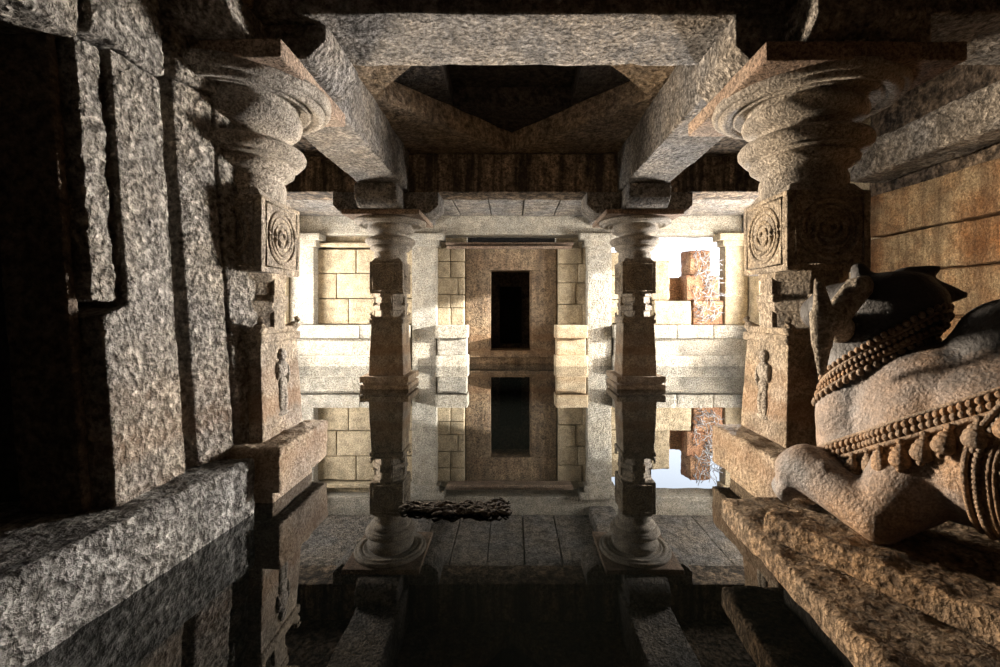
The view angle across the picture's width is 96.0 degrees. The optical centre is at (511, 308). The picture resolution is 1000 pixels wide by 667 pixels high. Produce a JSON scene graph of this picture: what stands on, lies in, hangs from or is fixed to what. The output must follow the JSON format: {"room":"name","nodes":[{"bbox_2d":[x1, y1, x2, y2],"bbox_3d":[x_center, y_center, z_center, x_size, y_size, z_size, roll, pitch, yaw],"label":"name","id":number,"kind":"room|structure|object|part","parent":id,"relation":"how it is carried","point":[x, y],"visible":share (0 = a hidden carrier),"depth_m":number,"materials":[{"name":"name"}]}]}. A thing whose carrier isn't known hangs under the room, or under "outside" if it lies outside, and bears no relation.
{"room":"house of worship","nodes":[
{"label":"house of worship","id":0,"kind":"room"},
{"bbox_2d":[0,38,86,501],"bbox_3d":[-2.690,-0.250,-0.400,1.820,4.100,5.600,0,0,0],"label":"wall","id":1,"kind":"structure","parent":0,"point":[9,482],"depth_m":2.00,"materials":[{"name":"black stone"}]},
{"bbox_2d":[0,32,91,513],"bbox_3d":[-2.003,-0.171,1.903,0.426,2.064,0.056,0,0,0],"label":"doorway","id":2,"kind":"structure","parent":1,"relation":"attached to","point":[51,437],"depth_m":1.88,"materials":[{"name":"black"}]},
{"bbox_2d":[0,0,78,36],"bbox_3d":[-2.157,-1.374,1.465,0.645,0.476,0.955,0,0,0],"label":"architrave block","id":3,"kind":"object","parent":2,"relation":"on","point":[58,18],"visible":0.9,"depth_m":1.82,"materials":[{"name":"stone"}]},
{"bbox_2d":[55,35,115,302],"bbox_3d":[-1.961,-0.607,1.990,0.339,1.162,0.144,0,0,0],"label":"upright slab","id":4,"kind":"object","parent":1,"relation":"attached to","point":[78,60],"visible":0.48,"depth_m":1.94,"materials":[{"name":"stone"}]},
{"bbox_2d":[285,277,289,324],"bbox_3d":[-3.780,-0.251,6.126,3.072,4.115,7.573,0,0,0],"label":"wall","id":5,"kind":"structure","parent":0,"point":[287,283],"depth_m":9.22,"materials":[{"name":"stone"}]},
{"bbox_2d":[25,363,853,666],"bbox_3d":[0.000,1.170,3.375,11.200,0.001,12.750,0,0,0],"label":"water","id":6,"kind":"object","parent":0,"point":[615,547],"visible":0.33,"depth_m":2.16,"materials":[{"name":"liquid"}]},
{"bbox_2d":[397,497,511,517],"bbox_3d":[-0.339,1.157,2.623,0.680,0.038,0.226,0,0,0],"label":"branch","id":7,"kind":"object","parent":6,"relation":"on","point":[468,506],"visible":1,"depth_m":2.60,"materials":[{"name":"plant"}]},
{"bbox_2d":[318,236,618,353],"bbox_3d":[0.025,0.100,9.728,9.451,3.400,0.743,0,0,0],"label":"wall","id":8,"kind":"structure","parent":0,"point":[344,296],"depth_m":9.46,"materials":[{"name":"stone"}]},
{"bbox_2d":[407,233,445,365],"bbox_3d":[-1.810,0.077,9.341,0.827,3.253,0.409,0,0,0],"label":"pilaster","id":9,"kind":"object","parent":8,"relation":"attached to","point":[425,261],"visible":0.73,"depth_m":9.26,"materials":[{"name":"stone"}]},
{"bbox_2d":[299,215,741,237],"bbox_3d":[0.074,-1.740,9.525,9.369,0.420,0.472,0,0,0],"label":"beam","id":10,"kind":"structure","parent":9,"relation":"on","point":[461,226],"depth_m":9.30,"materials":[{"name":"stone"}]},
{"bbox_2d":[446,242,572,248],"bbox_3d":[-0.051,-1.297,9.260,2.623,0.150,0.327,0,0,0],"label":"eave","id":11,"kind":"object","parent":8,"relation":"attached to","point":[450,245],"visible":1,"depth_m":9.22,"materials":[{"name":"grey stone"}]},
{"bbox_2d":[465,249,556,363],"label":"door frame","id":12,"kind":"structure","parent":8,"relation":"in","point":[487,270],"depth_m":9.60,"materials":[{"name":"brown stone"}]},
{"bbox_3d":[-0.021,0.050,11.100,1.608,2.506,0.210,0,0,0],"label":"frame","id":13,"kind":"part","parent":12,"relation":"part of","materials":[{"name":"black"}]},
{"bbox_3d":[-0.020,1.295,9.941,1.947,0.818,0.728,0,0,0],"label":"sill","id":14,"kind":"part","parent":12,"relation":"part of","materials":[{"name":"brown stone"}]},
{"bbox_2d":[578,233,618,365],"bbox_3d":[1.798,0.080,9.341,0.825,3.252,0.409,0,0,0],"label":"pilaster","id":15,"kind":"object","parent":8,"relation":"attached to","point":[598,282],"visible":0.8,"depth_m":9.26,"materials":[{"name":"stone"}]},
{"bbox_2d":[712,233,747,324],"bbox_3d":[4.621,-0.611,9.341,0.788,1.878,0.411,0,0,0],"label":"pilaster","id":16,"kind":"object","parent":8,"relation":"attached to","point":[730,245],"visible":0.74,"depth_m":9.26,"materials":[{"name":"stone"}]},
{"bbox_2d":[468,237,554,342],"bbox_3d":[0.000,0.100,11.250,2.200,3.400,2.500,0,0,0],"label":"wall","id":17,"kind":"structure","parent":0,"point":[510,297],"depth_m":12.30,"materials":[{"name":"black stone"}]},
{"bbox_2d":[286,199,754,217],"bbox_3d":[0.000,-2.153,8.375,10.400,0.494,2.862,0,0,0],"label":"ceiling","id":18,"kind":"structure","parent":0,"point":[539,207],"depth_m":8.56,"materials":[{"name":"stone"}]},
{"bbox_2d":[293,117,869,156],"bbox_3d":[0.000,-2.619,2.021,10.415,0.762,10.460,0,0,0],"label":"ceiling","id":19,"kind":"structure","parent":0,"point":[727,146],"depth_m":6.31,"materials":[{"name":"stone"}]},
{"bbox_2d":[741,117,876,324],"bbox_3d":[4.801,-0.251,7.426,1.216,4.114,5.063,0,0,0],"label":"wall","id":20,"kind":"structure","parent":0,"point":[753,284],"depth_m":9.06,"materials":[{"name":"stone"}]},
{"bbox_2d":[869,65,999,196],"bbox_3d":[4.235,-1.760,0.899,0.564,1.110,8.223,0,0,0],"label":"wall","id":21,"kind":"structure","parent":0,"point":[955,83],"depth_m":4.21,"materials":[{"name":"stone"}]},
{"bbox_2d":[848,80,999,182],"bbox_3d":[3.736,-1.502,2.676,0.465,0.373,4.180,0,0,0],"label":"beam","id":22,"kind":"structure","parent":21,"relation":"attached to","point":[968,124],"depth_m":3.80,"materials":[{"name":"stone"}]},
{"bbox_2d":[870,158,999,340],"bbox_3d":[4.208,0.285,0.900,0.637,3.030,8.200,0,0,0],"label":"wall","id":23,"kind":"structure","parent":0,"point":[951,221],"depth_m":4.01,"materials":[{"name":"orange stone"}]},
{"bbox_3d":[0.000,1.875,4.600,12.000,0.150,16.000,0,0,0],"label":"floor","id":24,"kind":"structure","parent":0,"visible":0},
{"bbox_2d":[0,458,254,666],"bbox_3d":[-2.046,1.278,0.999,1.143,0.865,3.223,0,0,0],"label":"stone ledge","id":25,"kind":"object","parent":24,"relation":"on","point":[59,573],"visible":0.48,"depth_m":1.77,"materials":[{"name":"stone"}]},
{"bbox_2d":[78,48,184,507],"bbox_3d":[-1.897,-0.169,2.144,0.404,2.076,0.435,0,0,0],"label":"upright slab","id":26,"kind":"object","parent":25,"relation":"on","point":[131,380],"visible":0.66,"depth_m":2.10,"materials":[{"name":"stone"}]},
{"bbox_2d":[76,0,163,75],"bbox_3d":[-2.055,-1.556,2.155,0.494,0.707,0.447,0,0,0],"label":"architrave block","id":27,"kind":"object","parent":26,"relation":"on","point":[131,29],"visible":0.45,"depth_m":2.13,"materials":[{"name":"stone"}]},
{"bbox_2d":[156,78,232,466],"bbox_3d":[-1.846,-0.195,2.545,0.432,2.126,0.238,0,0,0],"label":"upright slab","id":28,"kind":"object","parent":25,"relation":"on","point":[188,148],"visible":0.63,"depth_m":2.50,"materials":[{"name":"stone"}]},
{"bbox_2d":[153,25,220,94],"bbox_3d":[-1.963,-1.447,2.684,0.610,0.384,0.515,0,0,0],"label":"architrave block","id":29,"kind":"object","parent":28,"relation":"on","point":[175,68],"visible":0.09,"depth_m":2.46,"materials":[{"name":"stone"}]},
{"bbox_2d":[158,0,358,502],"bbox_3d":[-1.781,0.041,3.001,1.334,3.531,1.333,0,0,0],"label":"carved pillar","id":30,"kind":"structure","parent":24,"relation":"on","point":[281,84],"depth_m":2.76,"materials":[{"name":"stone"}]},
{"bbox_2d":[211,107,256,444],"bbox_3d":[-1.762,-0.190,2.763,0.416,2.111,0.215,0,0,0],"label":"upright slab","id":31,"kind":"object","parent":30,"relation":"on","point":[239,290],"visible":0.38,"depth_m":2.70,"materials":[{"name":"stone"}]},
{"bbox_2d":[242,0,253,8],"bbox_3d":[-1.789,-2.020,0.565,0.602,0.580,4.143,0,0,0],"label":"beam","id":32,"kind":"structure","parent":30,"relation":"on","point":[249,3],"depth_m":2.58,"materials":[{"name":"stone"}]},
{"bbox_2d":[250,0,999,65],"bbox_3d":[-0.325,-2.013,2.907,8.568,0.599,0.614,0,0,0],"label":"beam","id":33,"kind":"structure","parent":30,"relation":"on","point":[369,32],"depth_m":2.75,"materials":[{"name":"stone"}]},
{"bbox_2d":[296,325,411,365],"bbox_3d":[-3.334,1.015,9.325,2.497,1.381,0.364,0,0,0],"label":"stone bench","id":34,"kind":"object","parent":24,"relation":"on","point":[317,345],"visible":0.43,"depth_m":9.17,"materials":[{"name":"stone"}]},
{"bbox_2d":[289,233,325,324],"bbox_3d":[-4.331,-0.608,9.343,0.823,1.879,0.410,0,0,0],"label":"pilaster","id":35,"kind":"object","parent":34,"relation":"on","point":[303,293],"visible":0.62,"depth_m":9.26,"materials":[{"name":"stone"}]},
{"bbox_2d":[333,183,443,389],"bbox_3d":[-1.858,0.041,6.900,1.564,3.529,1.565,0,0,0],"label":"carved pillar","id":36,"kind":"structure","parent":24,"relation":"on","point":[389,213],"depth_m":6.65,"materials":[{"name":"stone"}]},
{"bbox_2d":[302,77,408,191],"bbox_3d":[-1.819,-2.028,4.925,0.621,0.608,3.489,0,0,0],"label":"beam","id":37,"kind":"structure","parent":36,"relation":"on","point":[368,149],"depth_m":5.03,"materials":[{"name":"stone"}]},
{"bbox_2d":[435,325,468,365],"bbox_3d":[-1.231,1.015,9.325,0.671,1.379,0.361,0,0,0],"label":"stone bench","id":38,"kind":"object","parent":24,"relation":"on","point":[452,339],"visible":0.73,"depth_m":9.17,"materials":[{"name":"stone"}]},
{"bbox_2d":[554,324,587,365],"bbox_3d":[1.216,1.015,9.326,0.679,1.378,0.362,0,0,0],"label":"stone bench","id":39,"kind":"object","parent":24,"relation":"on","point":[570,340],"visible":0.73,"depth_m":9.17,"materials":[{"name":"stone"}]},
{"bbox_2d":[581,183,692,389],"bbox_3d":[1.880,0.041,6.901,1.563,3.528,1.562,0,0,0],"label":"carved pillar","id":40,"kind":"structure","parent":24,"relation":"on","point":[635,213],"depth_m":6.65,"materials":[{"name":"stone"}]},
{"bbox_2d":[285,153,759,199],"bbox_3d":[0.074,-2.015,6.901,9.366,0.592,0.527,0,0,0],"label":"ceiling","id":41,"kind":"structure","parent":40,"relation":"on","point":[549,176],"depth_m":6.65,"materials":[{"name":"stone"}]},
{"bbox_2d":[617,65,724,191],"bbox_3d":[1.861,-2.028,4.925,0.625,0.604,3.490,0,0,0],"label":"beam","id":42,"kind":"structure","parent":40,"relation":"on","point":[660,146],"depth_m":4.90,"materials":[{"name":"stone"}]},
{"bbox_2d":[353,64,676,153],"bbox_3d":[0.000,-2.462,4.925,3.700,0.312,4.050,0,0,0],"label":"ceiling","id":43,"kind":"structure","parent":42,"relation":"on","point":[601,123],"depth_m":5.75,"materials":[{"name":"brown stone"}]},
{"bbox_2d":[394,64,630,132],"bbox_3d":[0.000,-2.735,5.286,3.540,0.270,3.238,0,0,0],"label":"ceiling","id":44,"kind":"structure","parent":43,"relation":"on","point":[511,109],"depth_m":5.79,"materials":[{"name":"stone"}]},
{"bbox_2d":[611,325,746,365],"bbox_3d":[3.459,1.015,9.325,2.813,1.381,0.367,0,0,0],"label":"stone bench","id":45,"kind":"object","parent":24,"relation":"on","point":[675,345],"visible":0.55,"depth_m":9.17,"materials":[{"name":"stone"}]},
{"bbox_2d":[651,300,690,324],"bbox_3d":[3.313,0.077,9.531,0.809,0.523,0.535,0,0,0],"label":"wall block","id":46,"kind":"object","parent":45,"relation":"on","point":[667,312],"visible":0.88,"depth_m":9.28,"materials":[{"name":"stone"}]},
{"bbox_2d":[651,260,669,300],"bbox_3d":[3.111,-0.600,9.612,0.412,0.865,0.413,0,0,0],"label":"wall block","id":47,"kind":"object","parent":46,"relation":"on","point":[662,267],"visible":0.58,"depth_m":9.42,"materials":[{"name":"stone"}]},
{"bbox_2d":[668,277,680,300],"bbox_3d":[3.521,-0.428,9.762,0.421,0.511,0.297,0,0,0],"label":"wall block","id":48,"kind":"object","parent":46,"relation":"on","point":[674,285],"visible":0.37,"depth_m":9.62,"materials":[{"name":"red stone"}]},
{"bbox_2d":[691,300,722,324],"bbox_3d":[4.035,0.078,9.515,0.654,0.521,0.498,0,0,-4],"label":"wall block","id":49,"kind":"object","parent":45,"relation":"on","point":[718,321],"visible":0.72,"depth_m":9.29,"materials":[{"name":"red stone"}]},
{"bbox_2d":[679,275,719,300],"bbox_3d":[3.948,-0.441,9.523,0.724,0.547,0.486,0,0,0],"label":"wall block","id":50,"kind":"object","parent":49,"relation":"on","point":[688,282],"visible":0.81,"depth_m":9.30,"materials":[{"name":"red stone"}]},
{"bbox_2d":[680,250,710,275],"bbox_3d":[3.889,-0.965,9.546,0.490,0.542,0.438,0,0,-7],"label":"wall block","id":51,"kind":"object","parent":50,"relation":"on","point":[688,265],"visible":0.75,"depth_m":9.35,"materials":[{"name":"red stone"}]},
{"bbox_2d":[692,246,729,323],"bbox_3d":[4.079,-0.502,9.242,0.750,1.638,0.168,0,0,0],"label":"dry twigs","id":52,"kind":"object","parent":45,"relation":"on","point":[704,257],"visible":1,"depth_m":9.23,"materials":[{"name":"brown plant"}]},
{"bbox_2d":[688,0,966,497],"bbox_3d":[1.869,0.041,2.901,1.151,3.533,1.151,0,0,0],"label":"carved pillar","id":53,"kind":"structure","parent":24,"relation":"on","point":[799,85],"depth_m":2.65,"materials":[{"name":"stone"}]},
{"bbox_2d":[785,0,796,7],"bbox_3d":[1.871,-2.019,0.567,0.603,0.581,4.145,0,0,0],"label":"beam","id":54,"kind":"structure","parent":53,"relation":"on","point":[788,3],"depth_m":2.58,"materials":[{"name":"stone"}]},
{"bbox_3d":[2.212,1.403,0.910,2.010,0.831,2.247,0,0,0],"label":"trim","id":55,"kind":"structure","parent":24,"relation":"on","visible":0},
{"bbox_2d":[722,497,999,666],"bbox_3d":[2.091,0.958,0.986,2.440,0.134,2.397,0,0,0],"label":"platform slab","id":56,"kind":"object","parent":55,"relation":"on","point":[871,628],"visible":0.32,"depth_m":1.35,"materials":[{"name":"stone"}]},
{"bbox_2d":[764,504,999,650],"bbox_3d":[1.941,0.860,0.998,1.058,0.125,2.257,0,0,-25],"label":"platform slab","id":57,"kind":"object","parent":56,"relation":"on","point":[949,572],"visible":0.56,"depth_m":1.47,"materials":[{"name":"stone"}]},
{"bbox_2d":[771,263,999,544],"bbox_3d":[1.700,0.318,1.373,0.724,1.005,1.605,0,0,-25],"label":"bull","id":58,"kind":"object","parent":57,"relation":"on","point":[907,418],"visible":1,"depth_m":1.60,"materials":[{"name":"brown stone"}]},
{"bbox_3d":[1.469,0.243,1.840,0.336,0.337,0.401,0,0,0],"label":"collar cord","id":59,"kind":"part","parent":58,"relation":"part of","materials":[{"name":"brown stone"}]},
{"bbox_3d":[1.478,0.171,1.817,0.336,0.345,0.413,0,0,0],"label":"collar cord","id":60,"kind":"part","parent":58,"relation":"part of","materials":[{"name":"brown stone"}]},
{"bbox_3d":[1.597,0.355,1.626,0.620,0.534,0.819,0,0,0],"label":"garland cord","id":61,"kind":"part","parent":58,"relation":"part of","materials":[{"name":"brown stone"}]},
{"bbox_3d":[1.624,0.404,1.594,0.667,0.552,0.849,0,0,0],"label":"garland cord","id":62,"kind":"part","parent":58,"relation":"part of","materials":[{"name":"brown stone"}]}
]}

